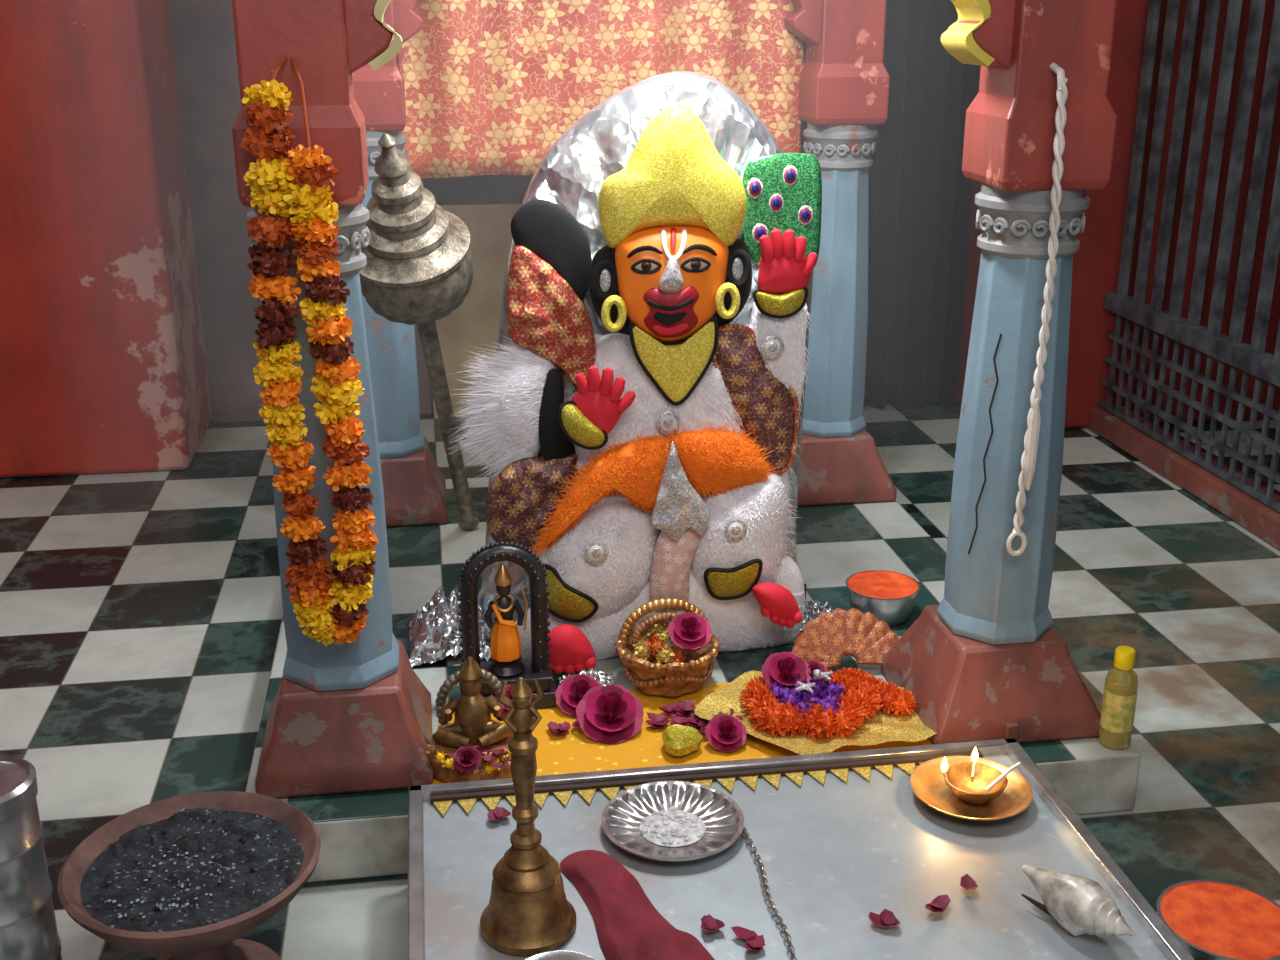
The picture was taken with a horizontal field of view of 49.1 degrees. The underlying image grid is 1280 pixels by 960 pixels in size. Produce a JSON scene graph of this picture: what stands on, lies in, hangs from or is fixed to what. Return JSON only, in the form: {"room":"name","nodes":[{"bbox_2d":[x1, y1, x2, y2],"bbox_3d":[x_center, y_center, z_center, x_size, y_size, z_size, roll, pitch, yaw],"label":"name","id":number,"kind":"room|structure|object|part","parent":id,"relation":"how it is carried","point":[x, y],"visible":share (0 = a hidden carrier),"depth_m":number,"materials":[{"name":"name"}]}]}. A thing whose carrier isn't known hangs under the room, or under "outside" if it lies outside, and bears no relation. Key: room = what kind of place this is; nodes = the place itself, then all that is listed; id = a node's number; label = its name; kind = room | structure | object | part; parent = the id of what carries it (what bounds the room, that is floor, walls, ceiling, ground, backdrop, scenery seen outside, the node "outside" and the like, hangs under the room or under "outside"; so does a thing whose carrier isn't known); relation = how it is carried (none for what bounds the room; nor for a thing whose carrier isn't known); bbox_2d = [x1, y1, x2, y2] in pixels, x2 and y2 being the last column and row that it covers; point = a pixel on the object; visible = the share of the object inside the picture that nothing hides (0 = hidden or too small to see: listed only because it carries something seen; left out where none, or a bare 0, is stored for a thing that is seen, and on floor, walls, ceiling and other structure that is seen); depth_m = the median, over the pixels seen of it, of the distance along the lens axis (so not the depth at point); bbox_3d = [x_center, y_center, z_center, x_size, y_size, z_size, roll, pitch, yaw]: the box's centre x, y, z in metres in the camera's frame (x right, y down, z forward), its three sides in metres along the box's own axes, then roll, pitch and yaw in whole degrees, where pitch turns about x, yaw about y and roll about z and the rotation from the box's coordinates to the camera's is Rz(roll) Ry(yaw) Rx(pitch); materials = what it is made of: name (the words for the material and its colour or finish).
{"room":"house of worship","nodes":[
{"label":"house of worship","id":0,"kind":"room"},
{"bbox_2d":[0,0,211,477],"bbox_3d":[-2.788,-1.378,4.638,2.350,2.700,0.800,-3,19,-8],"label":"wall","id":1,"kind":"structure","parent":0,"point":[103,366],"depth_m":4.61,"materials":[{"name":"red paint"}]},
{"bbox_2d":[169,0,433,421],"bbox_3d":[-0.224,-1.604,5.296,2.930,2.700,0.200,-3,19,-8],"label":"wall","id":2,"kind":"structure","parent":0,"point":[203,32],"depth_m":5.18,"materials":[{"name":"grey paint"}]},
{"bbox_2d":[422,175,532,204],"bbox_3d":[-0.344,-1.615,5.144,0.950,1.180,0.040,-3,19,-8],"label":"wall","id":3,"kind":"structure","parent":0,"point":[479,189],"depth_m":5.26,"materials":[{"name":"grey paint"}]},
{"bbox_3d":[-0.344,-1.615,5.144,0.950,1.180,0.040,-3,19,-8],"label":"niche panel","id":4,"kind":"part","parent":3,"relation":"part of","materials":[{"name":"grey paint"}]},
{"bbox_2d":[433,204,521,415],"bbox_3d":[-0.344,-0.669,5.468,0.950,0.820,0.040,-3,19,-8],"label":"dado","id":5,"kind":"object","parent":3,"relation":"attached to","point":[475,323],"depth_m":5.40,"materials":[{"name":"beige paint"}]},
{"bbox_2d":[0,397,1279,959],"bbox_3d":[-0.165,0.735,2.792,6.800,0.100,7.200,-3,19,-8],"label":"floor","id":6,"kind":"structure","parent":0,"point":[141,613],"depth_m":3.61,"materials":[{"name":"tile"}]},
{"bbox_2d":[0,755,61,959],"bbox_3d":[-0.939,0.663,2.065,0.154,0.506,0.154,-3,19,-8],"label":"steel canister","id":7,"kind":"object","parent":6,"relation":"on","point":[28,926],"visible":1,"depth_m":2.00,"materials":[{"name":"silver metal"}]},
{"bbox_2d":[57,791,320,959],"bbox_3d":[-0.713,0.722,2.271,0.400,0.262,0.400,-3,19,-8],"label":"bowl","id":8,"kind":"object","parent":6,"relation":"on","point":[188,876],"visible":1,"depth_m":2.23,"materials":[{"name":"ceramic"}]},
{"bbox_2d":[245,477,1140,882],"bbox_3d":[-0.011,0.343,3.581,1.750,0.130,1.920,-3,19,-8],"label":"platform","id":9,"kind":"object","parent":6,"relation":"on","point":[362,834],"visible":0.21,"depth_m":3.24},
{"bbox_2d":[255,640,433,798],"bbox_3d":[-0.580,0.452,2.767,0.330,0.190,0.330,-3,19,-8],"label":"pedestal","id":10,"kind":"object","parent":9,"relation":"on","point":[376,736],"visible":0.79,"depth_m":2.64,"materials":[{"name":"red paint"}]},
{"bbox_2d":[267,272,398,691],"bbox_3d":[-0.580,-0.006,2.610,0.218,0.780,0.218,-3,19,-8],"label":"shaft","id":11,"kind":"object","parent":10,"relation":"on","point":[311,664],"visible":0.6,"depth_m":2.61,"materials":[{"name":"blue paint"}]},
{"bbox_2d":[247,203,370,279],"bbox_3d":[-0.580,-0.431,2.464,0.210,0.127,0.210,-3,19,-8],"label":"capital","id":12,"kind":"object","parent":11,"relation":"on","point":[352,234],"visible":0.41,"depth_m":2.42,"materials":[{"name":"white paint"}]},
{"bbox_2d":[232,0,392,206],"bbox_3d":[-0.508,-0.815,2.344,0.354,0.678,0.208,-3,19,-8],"label":"bracket block","id":13,"kind":"object","parent":12,"relation":"on","point":[328,41],"visible":0.76,"depth_m":2.30,"materials":[{"name":"red paint"}]},
{"bbox_2d":[240,57,378,645],"bbox_3d":[-0.561,-0.189,2.389,0.193,1.017,0.128,-3,19,-8],"label":"marigold garland","id":14,"kind":"object","parent":13,"relation":"hanging from","point":[331,607],"visible":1,"depth_m":2.35},
{"bbox_2d":[368,0,402,70],"bbox_3d":[-0.392,-0.810,2.365,0.142,0.222,0.124,-3,19,-8],"label":"bracket painted edge","id":15,"kind":"object","parent":13,"relation":"attached to","point":[380,7],"depth_m":2.33,"materials":[{"name":"yellow paint"}]},
{"bbox_2d":[380,436,447,526],"bbox_3d":[-0.736,-0.006,4.103,0.330,0.190,0.330,-3,19,-8],"label":"pedestal","id":16,"kind":"object","parent":9,"relation":"on","point":[414,485],"visible":0.48,"depth_m":3.98,"materials":[{"name":"red paint"}]},
{"bbox_2d":[362,180,424,457],"bbox_3d":[-0.736,-0.465,3.946,0.218,0.780,0.218,-3,19,-8],"label":"shaft","id":17,"kind":"object","parent":16,"relation":"on","point":[391,345],"visible":0.41,"depth_m":3.93,"materials":[{"name":"blue paint"}]},
{"bbox_2d":[366,131,407,179],"bbox_3d":[-0.736,-0.889,3.800,0.210,0.127,0.210,-3,19,-8],"label":"capital","id":18,"kind":"object","parent":17,"relation":"on","point":[374,150],"visible":0.15,"depth_m":3.72,"materials":[{"name":"white paint"}]},
{"bbox_2d":[353,0,422,130],"bbox_3d":[-0.664,-1.273,3.680,0.354,0.678,0.208,-3,19,-8],"label":"block","id":19,"kind":"object","parent":18,"relation":"on","point":[379,94],"visible":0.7,"depth_m":3.66,"materials":[{"name":"red paint"}]},
{"bbox_2d":[359,133,478,529],"bbox_3d":[-0.556,-0.307,3.502,0.290,1.148,0.638,-3,19,-8],"label":"ceremonial mace","id":20,"kind":"object","parent":9,"relation":"on","point":[418,270],"visible":0.95,"depth_m":3.18,"materials":[{"name":"silver metal"}]},
{"bbox_2d":[409,584,492,666],"bbox_3d":[-0.433,0.311,3.244,0.208,0.139,0.252,-3,19,-8],"label":"foil","id":21,"kind":"object","parent":9,"relation":"on","point":[434,633],"visible":0.62,"depth_m":3.18,"materials":[{"name":"silver metal"}]},
{"bbox_2d":[558,668,615,685],"bbox_3d":[-0.117,0.423,3.046,0.124,0.032,0.062,-3,19,-8],"label":"foil","id":22,"kind":"object","parent":9,"relation":"on","point":[604,678],"visible":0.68,"depth_m":3.04,"materials":[{"name":"silver metal"}]},
{"bbox_2d":[445,71,821,673],"bbox_3d":[0.013,-0.234,3.093,0.912,1.272,0.490,-3,19,-8],"label":"idol","id":23,"kind":"object","parent":9,"relation":"on","point":[638,408],"visible":0.91,"depth_m":2.98,"materials":[{"name":"white fabric"}]},
{"bbox_3d":[-0.221,0.063,3.098,0.240,0.259,0.080,-3,19,-8],"label":"purple brocade seat","id":24,"kind":"part","parent":23,"relation":"part of","materials":[{"name":"purple fabric"}]},
{"bbox_3d":[0.073,-0.608,2.830,0.314,0.294,0.080,-3,19,-8],"label":"crown","id":25,"kind":"part","parent":23,"relation":"part of","materials":[{"name":"yellow fabric"}]},
{"bbox_3d":[0.248,-0.170,3.038,0.206,0.346,0.054,-3,19,-8],"label":"purple brocade sash","id":26,"kind":"part","parent":23,"relation":"part of","materials":[{"name":"fabric"}]},
{"bbox_2d":[615,598,719,696],"bbox_3d":[0.060,0.352,3.029,0.225,0.185,0.227,4,19,11],"label":"basket","id":27,"kind":"object","parent":9,"relation":"on","point":[658,656],"visible":1,"depth_m":2.99,"materials":[{"name":"brown wicker"}]},
{"bbox_2d":[430,682,982,816],"bbox_3d":[0.103,0.508,2.796,1.045,0.058,0.516,-3,19,-8],"label":"altar cloth","id":28,"kind":"object","parent":9,"relation":"on","point":[573,751],"visible":0.3,"depth_m":2.75,"materials":[{"name":"yellow fabric"}]},
{"bbox_2d":[426,656,531,782],"bbox_3d":[-0.313,0.448,2.690,0.203,0.228,0.225,1,19,4],"label":"figurine","id":29,"kind":"object","parent":28,"relation":"on","point":[474,746],"visible":0.84,"depth_m":2.67,"materials":[{"name":"brown metal"}]},
{"bbox_2d":[457,541,555,711],"bbox_3d":[-0.283,0.297,2.933,0.200,0.361,0.110,-3,19,-8],"label":"statuette","id":30,"kind":"object","parent":28,"relation":"on","point":[506,663],"visible":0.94,"depth_m":2.92,"materials":[{"name":"black metal"}]},
{"bbox_2d":[555,674,601,716],"bbox_3d":[-0.126,0.450,2.940,0.105,0.065,0.090,-3,19,-8],"label":"rose","id":31,"kind":"object","parent":28,"relation":"on","point":[572,689],"visible":0.71,"depth_m":2.94,"materials":[{"name":"pink plant"}]},
{"bbox_2d":[576,685,643,743],"bbox_3d":[-0.061,0.472,2.849,0.138,0.086,0.119,-3,19,-8],"label":"rose","id":32,"kind":"object","parent":28,"relation":"on","point":[610,714],"visible":1,"depth_m":2.84,"materials":[{"name":"pink plant"}]},
{"bbox_2d":[547,700,742,733],"bbox_3d":[0.015,0.496,2.869,0.407,0.017,0.153,-3,19,-8],"label":"petals","id":33,"kind":"object","parent":28,"relation":"on","point":[683,708],"visible":0.68,"depth_m":2.88,"materials":[{"name":"pink plant"}]},
{"bbox_2d":[662,724,702,755],"bbox_3d":[0.085,0.516,2.779,0.080,0.038,0.084,-3,19,-8],"label":"fruit","id":34,"kind":"object","parent":28,"relation":"on","point":[678,740],"visible":1,"depth_m":2.76,"materials":[{"name":"yellow food"}]},
{"bbox_2d":[705,715,746,751],"bbox_3d":[0.172,0.502,2.794,0.084,0.052,0.072,-3,19,-8],"label":"rose","id":35,"kind":"object","parent":28,"relation":"on","point":[726,733],"visible":1,"depth_m":2.79,"materials":[{"name":"pink plant"}]},
{"bbox_2d":[694,652,936,754],"bbox_3d":[0.388,0.441,2.877,0.463,0.118,0.388,15,24,38],"label":"offering","id":36,"kind":"object","parent":28,"relation":"on","point":[797,705],"visible":1,"depth_m":2.86,"materials":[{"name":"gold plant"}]},
{"bbox_2d":[800,600,833,631],"bbox_3d":[0.417,0.316,3.375,0.124,0.045,0.147,-3,19,-8],"label":"foil","id":37,"kind":"object","parent":9,"relation":"on","point":[814,608],"visible":0.34,"depth_m":3.35,"materials":[{"name":"silver metal"}]},
{"bbox_2d":[792,608,898,668],"bbox_3d":[0.458,0.357,3.112,0.260,0.128,0.090,-3,19,-8],"label":"fan","id":38,"kind":"object","parent":9,"relation":"on","point":[826,639],"visible":0.86,"depth_m":3.11,"materials":[{"name":"orange fabric"}]},
{"bbox_2d":[797,430,896,506],"bbox_3d":[0.569,-0.070,4.292,0.350,0.190,0.350,-3,19,-8],"label":"pedestal","id":39,"kind":"object","parent":9,"relation":"on","point":[832,470],"visible":0.48,"depth_m":4.16,"materials":[{"name":"red paint"}]},
{"bbox_2d":[802,168,868,437],"bbox_3d":[0.569,-0.529,4.135,0.218,0.780,0.218,-3,19,-8],"label":"shaft","id":40,"kind":"object","parent":39,"relation":"on","point":[837,345],"visible":0.69,"depth_m":4.06,"materials":[{"name":"blue paint"}]},
{"bbox_2d":[803,122,877,170],"bbox_3d":[0.569,-0.954,3.989,0.210,0.127,0.210,-3,19,-8],"label":"capital","id":41,"kind":"object","parent":40,"relation":"on","point":[835,147],"visible":0.98,"depth_m":3.92,"materials":[{"name":"white paint"}]},
{"bbox_2d":[784,0,889,124],"bbox_3d":[0.497,-1.331,3.848,0.354,0.678,0.208,-3,19,-8],"label":"block","id":42,"kind":"object","parent":41,"relation":"on","point":[844,79],"visible":1,"depth_m":3.83,"materials":[{"name":"red paint"}]},
{"bbox_2d":[845,570,920,625],"bbox_3d":[0.586,0.292,3.392,0.180,0.087,0.180,-3,19,-8],"label":"bowl","id":43,"kind":"object","parent":9,"relation":"on","point":[890,596],"visible":0.97,"depth_m":3.35,"materials":[{"name":"silver metal"}]},
{"bbox_2d":[881,604,1100,744],"bbox_3d":[0.739,0.387,2.958,0.360,0.190,0.360,-3,19,-8],"label":"pedestal","id":44,"kind":"object","parent":9,"relation":"on","point":[964,689],"visible":0.7,"depth_m":2.83,"materials":[{"name":"red paint"}]},
{"bbox_2d":[937,250,1072,644],"bbox_3d":[0.739,-0.072,2.800,0.218,0.780,0.218,-3,19,-8],"label":"shaft","id":45,"kind":"object","parent":44,"relation":"on","point":[993,596],"visible":0.87,"depth_m":2.74,"materials":[{"name":"blue paint"}]},
{"bbox_2d":[968,334,1001,553],"bbox_3d":[0.672,-0.064,2.732,0.031,0.451,0.016,7,20,20],"label":"surface crack","id":46,"kind":"object","parent":45,"relation":"attached to","point":[999,339],"visible":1,"depth_m":2.72,"materials":[{"name":"paint"}]},
{"bbox_2d":[975,184,1089,258],"bbox_3d":[0.739,-0.496,2.655,0.210,0.127,0.210,-3,19,-8],"label":"capital","id":47,"kind":"object","parent":45,"relation":"on","point":[1013,224],"visible":0.93,"depth_m":2.58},
{"bbox_2d":[958,0,1116,190],"bbox_3d":[0.667,-0.873,2.514,0.354,0.678,0.208,-3,19,-8],"label":"bracket block","id":48,"kind":"object","parent":47,"relation":"on","point":[1010,128],"visible":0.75,"depth_m":2.50,"materials":[{"name":"red paint"}]},
{"bbox_2d":[941,0,994,65],"bbox_3d":[0.550,-0.856,2.501,0.142,0.222,0.124,-3,19,-8],"label":"bracket painted edge","id":49,"kind":"object","parent":48,"relation":"attached to","point":[958,40],"depth_m":2.50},
{"bbox_2d":[1006,63,1067,555],"bbox_3d":[0.741,-0.295,2.603,0.046,0.924,0.064,4,19,12],"label":"rope","id":50,"kind":"object","parent":48,"relation":"hanging from","point":[1028,459],"visible":1,"depth_m":2.58,"materials":[{"name":"white fabric"}]},
{"bbox_2d":[1004,722,1018,741],"bbox_3d":[0.731,0.515,2.762,0.025,0.075,0.015,-3,19,-8],"label":"stub","id":51,"kind":"object","parent":44,"relation":"attached to","point":[1011,729],"visible":0.46,"depth_m":2.75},
{"bbox_2d":[1098,646,1137,749],"bbox_3d":[0.957,0.432,2.795,0.064,0.208,0.064,-3,19,-8],"label":"oil bottle","id":52,"kind":"object","parent":9,"relation":"on","point":[1121,682],"visible":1,"depth_m":2.77,"materials":[{"name":"yellow plastic"}]},
{"bbox_2d":[407,738,1194,959],"bbox_3d":[0.236,0.799,2.137,1.158,0.202,1.112,-3,19,-8],"label":"metal table","id":53,"kind":"object","parent":6,"relation":"on","point":[835,853],"visible":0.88,"depth_m":2.32,"materials":[{"name":"metal"}]},
{"bbox_2d":[480,677,576,955],"bbox_3d":[-0.174,0.493,2.119,0.150,0.430,0.150,-3,19,-8],"label":"bell","id":54,"kind":"object","parent":53,"relation":"on","point":[528,912],"visible":1,"depth_m":2.12,"materials":[{"name":"gold metal"}]},
{"bbox_3d":[-0.174,0.424,2.094,0.074,0.282,0.051,-3,19,-8],"label":"garuda handle","id":55,"kind":"part","parent":54,"relation":"part of","materials":[{"name":"gold metal"}]},
{"bbox_2d":[525,950,595,959],"bbox_3d":[-0.119,0.739,2.039,0.150,0.016,0.150,-3,19,-8],"label":"steel plate","id":56,"kind":"object","parent":53,"relation":"on","point":[555,954],"visible":1,"depth_m":2.10,"materials":[{"name":"silver metal"}]},
{"bbox_2d":[560,850,714,959],"bbox_3d":[0.008,0.686,2.166,0.175,0.031,0.484,-5,20,-15],"label":"cloth","id":57,"kind":"object","parent":53,"relation":"on","point":[628,925],"visible":1,"depth_m":2.19,"materials":[{"name":"red fabric"}]},
{"bbox_2d":[601,781,743,860],"bbox_3d":[0.057,0.600,2.439,0.248,0.024,0.248,-3,19,-8],"label":"steel plate","id":58,"kind":"object","parent":53,"relation":"on","point":[659,820],"visible":1,"depth_m":2.45,"materials":[{"name":"silver metal"}]},
{"bbox_2d":[487,807,977,950],"bbox_3d":[0.110,0.661,2.265,0.845,0.012,0.281,5,20,14],"label":"petals","id":59,"kind":"object","parent":53,"relation":"on","point":[886,918],"visible":1,"depth_m":2.19,"materials":[{"name":"plant"}]},
{"bbox_2d":[742,827,796,959],"bbox_3d":[0.219,0.695,2.172,0.022,0.013,0.569,-2,19,-7],"label":"chain","id":60,"kind":"object","parent":53,"relation":"on","point":[745,834],"visible":0.97,"depth_m":2.25,"materials":[{"name":"silver metal"}]},
{"bbox_2d":[910,747,1032,820],"bbox_3d":[0.597,0.539,2.521,0.216,0.084,0.216,-3,19,-8],"label":"brass lamp plate","id":61,"kind":"object","parent":53,"relation":"on","point":[973,787],"visible":1,"depth_m":2.54,"materials":[{"name":"gold metal"}]},
{"bbox_3d":[0.605,0.555,2.527,0.112,0.042,0.112,-3,19,-8],"label":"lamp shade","id":62,"kind":"part","parent":61,"relation":"part of","materials":[{"name":"gold metal"}]},
{"bbox_2d":[1021,865,1136,936],"bbox_3d":[0.676,0.657,2.173,0.207,0.084,0.077,17,25,41],"label":"conch shell","id":63,"kind":"object","parent":53,"relation":"on","point":[1079,904],"visible":1,"depth_m":2.15,"materials":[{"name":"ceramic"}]},
{"bbox_2d":[1089,406,1279,549],"bbox_3d":[2.110,0.450,3.329,0.160,0.090,4.300,-3,19,-8],"label":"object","id":64,"kind":"object","parent":6,"relation":"on","point":[1253,515],"visible":0.73,"depth_m":4.65,"materials":[{"name":"red paint"}]},
{"bbox_2d":[1098,0,1279,512],"bbox_3d":[2.067,-0.806,2.913,0.060,2.544,4.240,-3,19,-8],"label":"iron grille","id":65,"kind":"object","parent":64,"relation":"on","point":[1253,359],"visible":1,"depth_m":4.54,"materials":[{"name":"black metal"}]},
{"bbox_2d":[1156,879,1279,959],"bbox_3d":[1.005,0.780,2.408,0.228,0.061,0.228,-3,19,-8],"label":"bowl","id":66,"kind":"object","parent":6,"relation":"on","point":[1212,919],"visible":0.99,"depth_m":2.40,"materials":[{"name":"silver metal"}]},
{"bbox_2d":[953,0,1279,428],"bbox_3d":[2.021,-1.617,5.334,1.520,2.700,0.800,-3,19,-8],"label":"wall","id":67,"kind":"structure","parent":0,"point":[1096,263],"depth_m":5.13,"materials":[{"name":"red paint"}]},
{"bbox_2d":[801,0,980,406],"bbox_3d":[0.859,-1.427,5.211,0.830,2.380,0.109,-3,19,-8],"label":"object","id":68,"kind":"structure","parent":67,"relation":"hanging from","point":[920,196],"depth_m":5.38,"materials":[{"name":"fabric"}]},
{"bbox_3d":[-0.021,-1.487,2.952,1.850,0.200,1.660,-3,19,-8],"label":"frame","id":69,"kind":"object","parent":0,"visible":0},
{"bbox_2d":[397,0,804,178],"bbox_3d":[-0.098,-1.254,3.877,1.142,0.842,0.044,-3,19,-8],"label":"curtain","id":70,"kind":"object","parent":69,"relation":"hanging from","point":[490,86],"visible":0.64,"depth_m":3.90,"materials":[{"name":"fabric"}]}
]}

